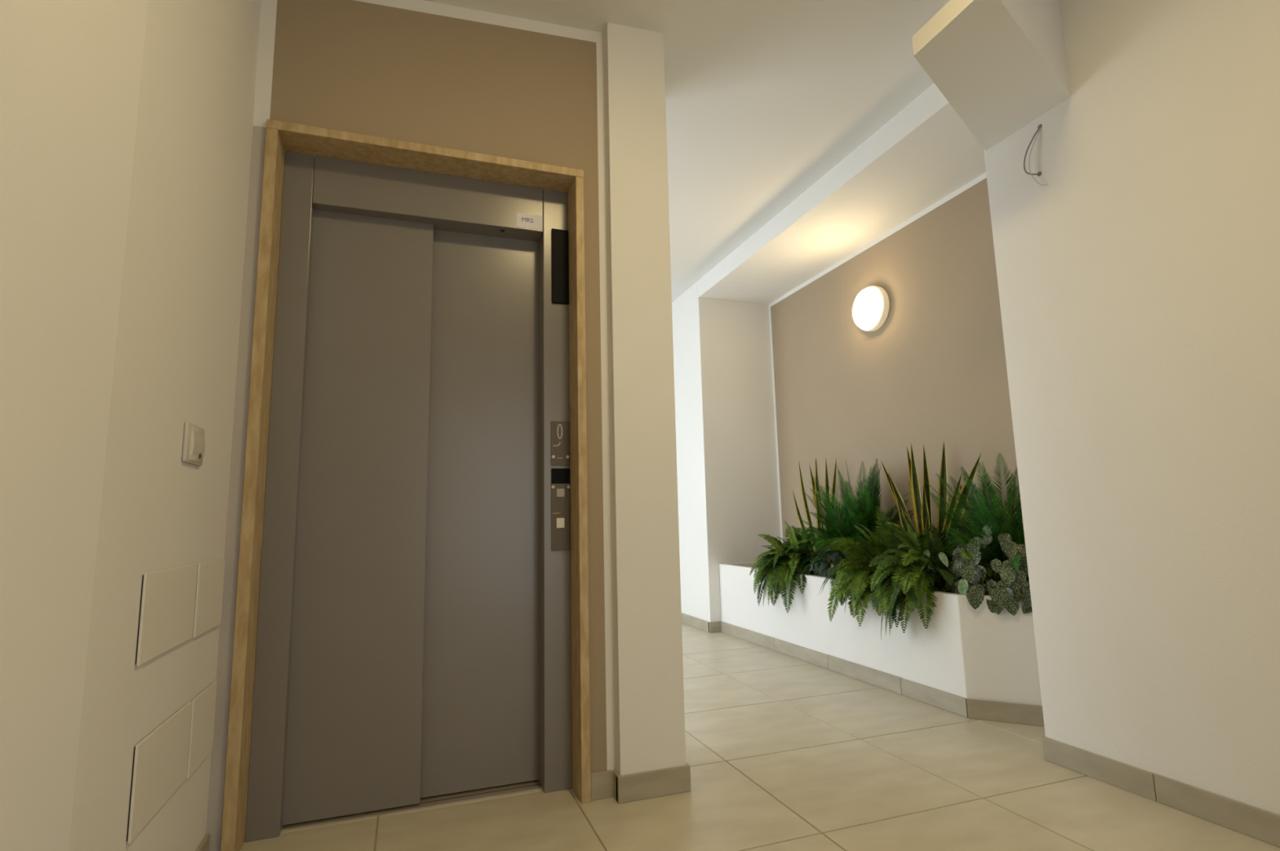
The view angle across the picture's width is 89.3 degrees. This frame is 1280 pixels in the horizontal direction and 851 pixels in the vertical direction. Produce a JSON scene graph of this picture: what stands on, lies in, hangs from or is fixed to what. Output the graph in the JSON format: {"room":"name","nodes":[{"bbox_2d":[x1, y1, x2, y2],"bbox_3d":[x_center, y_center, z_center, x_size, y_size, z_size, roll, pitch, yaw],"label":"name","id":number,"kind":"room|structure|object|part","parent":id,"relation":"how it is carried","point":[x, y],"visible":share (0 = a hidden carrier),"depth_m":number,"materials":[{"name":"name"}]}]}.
{"room":"elevator lobby","nodes":[
{"label":"elevator lobby","id":0,"kind":"room"},
{"bbox_2d":[0,0,148,850],"bbox_3d":[-0.629,-0.691,-0.644,0.434,3.015,3.717,1,-8,-16],"label":"wall","id":1,"kind":"structure","parent":0,"point":[70,70],"depth_m":0.99,"materials":[{"name":"white paint"}]},
{"bbox_2d":[68,0,261,850],"bbox_3d":[-1.153,-0.359,1.604,0.135,3.015,0.950,2,-9,-19],"label":"wall","id":2,"kind":"structure","parent":0,"point":[175,361],"depth_m":1.40,"materials":[{"name":"white paint"}]},
{"bbox_2d":[126,701,191,844],"bbox_3d":[-1.039,0.737,1.410,0.008,0.178,0.338,2,-9,-19],"label":"cover plate","id":3,"kind":"object","parent":2,"relation":"attached to","point":[160,761],"visible":1,"depth_m":1.37,"materials":[{"name":"white"}]},
{"bbox_3d":[-1.041,0.737,1.409,0.003,0.171,0.331,2,-9,-19],"label":"backing frame","id":4,"kind":"part","parent":3,"relation":"part of","materials":[{"name":"black"}]},
{"bbox_2d":[135,564,197,666],"bbox_3d":[-1.036,0.404,1.427,0.008,0.177,0.337,2,-9,-19],"label":"cover plate","id":5,"kind":"object","parent":2,"relation":"attached to","point":[167,597],"visible":1,"depth_m":1.39,"materials":[{"name":"white"}]},
{"bbox_3d":[-1.038,0.404,1.427,0.003,0.170,0.329,2,-9,-19],"label":"backing frame","id":6,"kind":"part","parent":5,"relation":"part of","materials":[{"name":"black"}]},
{"bbox_2d":[182,422,204,466],"bbox_3d":[-1.066,0.046,1.554,0.017,0.094,0.135,2,-9,-19],"label":"wall switch","id":7,"kind":"object","parent":2,"relation":"attached to","point":[193,441],"visible":1,"depth_m":1.52,"materials":[{"name":"beige plastic"}]},
{"bbox_2d":[186,681,217,778],"bbox_3d":[-1.135,0.781,1.679,0.008,0.182,0.206,2,-9,-19],"label":"cover plate","id":8,"kind":"object","parent":2,"relation":"attached to","point":[203,706],"visible":0.99,"depth_m":1.66,"materials":[{"name":"white"}]},
{"bbox_2d":[195,834,209,850],"bbox_3d":[-1.039,1.086,1.359,0.028,0.081,0.824,2,-9,-19],"label":"baseboard","id":9,"kind":"structure","parent":2,"relation":"attached to","point":[204,845],"depth_m":1.71,"materials":[{"name":"tile"}]},
{"bbox_2d":[192,558,225,638],"bbox_3d":[-1.137,0.449,1.711,0.008,0.180,0.238,2,-9,-19],"label":"cover plate","id":10,"kind":"object","parent":2,"relation":"attached to","point":[210,575],"visible":0.98,"depth_m":1.69,"materials":[{"name":"white paint"}]},
{"bbox_2d":[205,0,277,850],"bbox_3d":[-1.205,-0.298,2.018,0.045,3.015,0.126,2,-9,-19],"label":"wall","id":11,"kind":"structure","parent":0,"point":[268,7],"depth_m":1.92,"materials":[{"name":"white paint"}]},
{"bbox_2d":[270,0,598,174],"bbox_3d":[-0.698,-1.359,2.359,1.084,0.842,0.126,2,-9,-19],"label":"wall","id":12,"kind":"structure","parent":0,"point":[422,72],"depth_m":2.27,"materials":[{"name":"beige paint"}]},
{"bbox_2d":[220,119,591,850],"bbox_3d":[-0.689,0.130,2.121,1.030,2.173,0.130,2,-9,-19],"label":"door surround","id":13,"kind":"object","parent":12,"relation":"attached to","point":[281,137],"visible":1,"depth_m":2.10,"materials":[{"name":"wood"}]},
{"bbox_3d":[-1.158,0.132,1.953,0.033,2.143,0.130,2,-9,-19],"label":"post","id":14,"kind":"part","parent":13,"relation":"part of","materials":[{"name":"wood"}]},
{"bbox_3d":[-0.218,0.157,2.285,0.031,2.143,0.130,2,-9,-19],"label":"post","id":15,"kind":"part","parent":13,"relation":"part of","materials":[{"name":"wood"}]},
{"bbox_2d":[244,151,572,842],"bbox_3d":[-0.745,0.170,2.280,0.966,2.145,0.244,2,-9,-19],"label":"door","id":16,"kind":"structure","parent":12,"relation":"in","point":[413,652],"depth_m":2.21,"materials":[{"name":"grey metal"}]},
{"bbox_3d":[-0.928,0.206,2.160,0.418,2.025,0.029,2,-9,-19],"label":"door panel","id":17,"kind":"part","parent":16,"relation":"part of","materials":[{"name":"grey metal"}]},
{"bbox_3d":[-0.719,1.226,2.116,0.782,0.007,0.126,2,-9,-19],"label":"sill","id":18,"kind":"part","parent":16,"relation":"part of","materials":[{"name":"metal"}]},
{"bbox_3d":[-0.562,0.223,2.333,0.468,2.025,0.027,2,-9,-19],"label":"door panel","id":19,"kind":"part","parent":16,"relation":"part of","materials":[{"name":"grey metal"}]},
{"bbox_2d":[516,213,542,230],"bbox_3d":[-0.412,-0.762,2.419,0.096,0.055,0.002,2,-9,-19],"label":"sticker","id":20,"kind":"object","parent":16,"relation":"attached to","point":[523,220],"visible":1,"depth_m":2.42,"materials":[{"name":"white paper"}]},
{"bbox_2d":[551,228,568,305],"bbox_3d":[-0.299,-0.597,2.430,0.064,0.292,0.010,2,-9,-19],"label":"display","id":21,"kind":"object","parent":16,"relation":"attached to","point":[560,242],"visible":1,"depth_m":2.42,"materials":[{"name":"black glass"}]},
{"bbox_3d":[-0.287,0.064,2.337,0.068,0.160,0.005,2,-9,-19],"label":"plate","id":22,"kind":"part","parent":16,"relation":"part of","materials":[{"name":"metal"}]},
{"bbox_3d":[-0.283,0.212,2.313,0.068,0.461,0.010,2,-9,-19],"label":"call panel","id":23,"kind":"part","parent":16,"relation":"part of","materials":[{"name":"grey metal"}]},
{"bbox_3d":[-0.282,0.297,2.303,0.068,0.290,0.005,2,-9,-19],"label":"plate","id":24,"kind":"part","parent":16,"relation":"part of","materials":[{"name":"metal"}]},
{"bbox_2d":[556,488,564,497],"bbox_3d":[-0.283,0.240,2.307,0.030,0.030,0.003,2,-9,-19],"label":"switch","id":25,"kind":"object","parent":16,"relation":"attached to","point":[560,492],"depth_m":2.31,"materials":[{"name":"beige plastic"}]},
{"bbox_2d":[583,31,615,773],"bbox_3d":[-0.167,-0.270,2.385,0.109,3.015,0.126,2,-9,-19],"label":"wall","id":26,"kind":"structure","parent":0,"point":[597,418],"depth_m":2.27,"materials":[{"name":"white paint"}]},
{"bbox_2d":[590,769,615,800],"bbox_3d":[-0.123,1.173,2.119,0.086,0.081,0.028,2,-9,-19],"label":"baseboard","id":27,"kind":"structure","parent":26,"relation":"attached to","point":[602,783],"depth_m":2.11,"materials":[{"name":"tile"}]},
{"bbox_2d":[603,22,685,776],"bbox_3d":[-0.053,-0.255,2.509,0.231,3.015,0.398,2,-9,-19],"label":"pillar","id":28,"kind":"structure","parent":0,"point":[648,663],"depth_m":2.29,"materials":[{"name":"white paint"}]},
{"bbox_2d":[613,762,690,804],"bbox_3d":[-0.018,1.196,2.297,0.251,0.081,0.408,2,-9,-19],"label":"baseboard","id":29,"kind":"structure","parent":28,"relation":"attached to","point":[673,780],"depth_m":2.10,"materials":[{"name":"tile"}]},
{"bbox_2d":[422,0,944,302],"bbox_3d":[0.018,-1.635,3.052,4.320,0.583,10.260,2,-9,-19],"label":"ceiling","id":30,"kind":"structure","parent":0,"point":[764,99],"depth_m":2.95,"materials":[{"name":"white paint"}]},
{"bbox_2d":[911,0,1071,151],"bbox_3d":[1.225,-1.532,2.275,0.329,0.702,0.938,-9,-11,42],"label":"ceiling beam","id":31,"kind":"structure","parent":30,"relation":"attached to","point":[1001,65],"depth_m":2.17,"materials":[{"name":"white paint"}]},
{"bbox_2d":[671,281,781,622],"bbox_3d":[0.395,0.337,6.740,0.765,3.015,2.898,2,-9,-19],"label":"wall","id":32,"kind":"structure","parent":0,"point":[728,495],"depth_m":5.41,"materials":[{"name":"white paint"}]},
{"bbox_2d":[681,613,720,633],"bbox_3d":[0.126,1.773,6.374,0.106,0.082,2.818,2,-9,-19],"label":"baseboard","id":33,"kind":"structure","parent":32,"relation":"attached to","point":[709,627],"depth_m":5.18,"materials":[{"name":"tile"}]},
{"bbox_2d":[240,622,1279,850],"bbox_3d":[0.044,1.393,2.605,4.412,0.225,10.260,2,-9,-19],"label":"floor","id":34,"kind":"structure","parent":0,"point":[784,753],"depth_m":2.06,"materials":[{"name":"tile"}]},
{"bbox_2d":[719,562,1044,726],"bbox_3d":[1.381,1.164,3.862,0.586,0.522,2.895,2,-9,-19],"label":"planter box","id":35,"kind":"object","parent":34,"relation":"on","point":[980,664],"visible":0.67,"depth_m":3.14,"materials":[{"name":"white paint"}]},
{"bbox_2d":[749,520,815,613],"bbox_3d":[0.928,0.913,4.291,0.428,0.567,0.599,0,-8,-11],"label":"fern","id":36,"kind":"object","parent":35,"relation":"in","point":[776,561],"visible":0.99,"depth_m":4.19,"materials":[{"name":"green plant"}]},
{"bbox_2d":[792,457,836,568],"bbox_3d":[1.261,0.641,4.682,0.091,0.826,0.478,2,-9,-19],"label":"snake plant","id":37,"kind":"object","parent":35,"relation":"on","point":[814,482],"visible":0.44,"depth_m":4.65,"materials":[{"name":"green plant"}]},
{"bbox_2d":[810,539,855,577],"bbox_3d":[1.201,0.834,3.918,0.176,0.293,0.656,2,-9,-19],"label":"ivy","id":38,"kind":"object","parent":35,"relation":"on","point":[817,569],"visible":0.22,"depth_m":3.93,"materials":[{"name":"green plant"}]},
{"bbox_2d":[785,458,915,586],"bbox_3d":[1.240,0.595,4.026,0.692,0.783,1.026,2,-9,-19],"label":"palm","id":39,"kind":"object","parent":35,"relation":"on","point":[852,514],"visible":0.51,"depth_m":3.94,"materials":[{"name":"green plant"}]},
{"bbox_2d":[812,506,913,626],"bbox_3d":[1.210,0.750,3.516,0.462,0.615,0.675,0,-8,-12],"label":"fern","id":40,"kind":"object","parent":35,"relation":"in","point":[858,573],"visible":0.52,"depth_m":3.47,"materials":[{"name":"green plant"}]},
{"bbox_2d":[868,510,957,639],"bbox_3d":[1.346,0.734,3.217,0.442,0.626,0.471,-6,-9,28],"label":"fern","id":41,"kind":"object","parent":35,"relation":"in","point":[907,584],"visible":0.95,"depth_m":3.13,"materials":[{"name":"green plant"}]},
{"bbox_2d":[880,441,981,591],"bbox_3d":[1.575,0.485,3.534,0.164,0.810,0.721,2,-9,-19],"label":"snake plant","id":42,"kind":"object","parent":35,"relation":"on","point":[922,509],"visible":0.42,"depth_m":3.59,"materials":[{"name":"green plant"}]},
{"bbox_2d":[876,526,1001,591],"bbox_3d":[1.530,0.647,3.198,0.716,0.305,0.405,-9,-11,42],"label":"fern","id":43,"kind":"object","parent":35,"relation":"in","point":[920,537],"visible":0.17,"depth_m":3.23,"materials":[{"name":"green plant"}]},
{"bbox_2d":[921,524,991,595],"bbox_3d":[1.509,0.645,3.085,0.223,0.337,0.286,2,-9,-19],"label":"leaf plant","id":44,"kind":"object","parent":35,"relation":"in","point":[962,586],"visible":0.62,"depth_m":3.07,"materials":[{"name":"green plant"}]},
{"bbox_2d":[914,453,1029,582],"bbox_3d":[1.613,0.472,3.093,0.561,0.675,0.878,2,-9,-19],"label":"palm","id":45,"kind":"object","parent":35,"relation":"on","point":[984,510],"visible":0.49,"depth_m":3.08,"materials":[{"name":"green plant"}]},
{"bbox_2d":[944,533,1032,616],"bbox_3d":[1.558,0.675,2.971,0.292,0.356,0.546,2,-9,-19],"label":"plant","id":46,"kind":"object","parent":35,"relation":"in","point":[1005,593],"visible":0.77,"depth_m":2.85,"materials":[{"name":"green plant"}]},
{"bbox_2d":[697,83,986,304],"bbox_3d":[1.326,-1.481,4.244,0.765,0.432,2.889,2,-9,-19],"label":"ceiling","id":47,"kind":"structure","parent":0,"point":[926,153],"depth_m":3.85,"materials":[{"name":"white paint"}]},
{"bbox_2d":[768,172,1029,585],"bbox_3d":[1.672,-0.061,4.153,0.090,3.015,2.889,2,-9,-19],"label":"wall","id":48,"kind":"structure","parent":0,"point":[934,373],"depth_m":4.09,"materials":[{"name":"beige paint"}]},
{"bbox_2d":[853,285,888,331],"bbox_3d":[1.527,-0.782,4.331,0.103,0.300,0.300,2,-9,-19],"label":"wall lamp","id":49,"kind":"object","parent":48,"relation":"attached to","point":[871,305],"visible":1,"depth_m":4.26,"materials":[{"name":"beige plastic"}]},
{"bbox_2d":[983,0,1279,815],"bbox_3d":[2.187,-0.577,0.611,0.108,3.015,4.201,2,-9,-19],"label":"wall","id":50,"kind":"structure","parent":0,"point":[1139,286],"depth_m":2.03,"materials":[{"name":"white paint"}]},
{"bbox_2d":[1023,124,1047,186],"bbox_3d":[1.486,-1.004,2.438,0.027,0.247,0.075,6,-11,-42],"label":"loose wire","id":51,"kind":"object","parent":50,"relation":"attached to","point":[1038,127],"visible":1,"depth_m":2.44,"materials":[{"name":"black"}]},
{"bbox_2d":[1041,736,1279,848],"bbox_3d":[2.157,0.880,0.432,0.028,0.081,4.118,2,-9,-19],"label":"baseboard","id":52,"kind":"structure","parent":50,"relation":"attached to","point":[1255,823],"depth_m":1.95,"materials":[{"name":"tile"}]}
]}

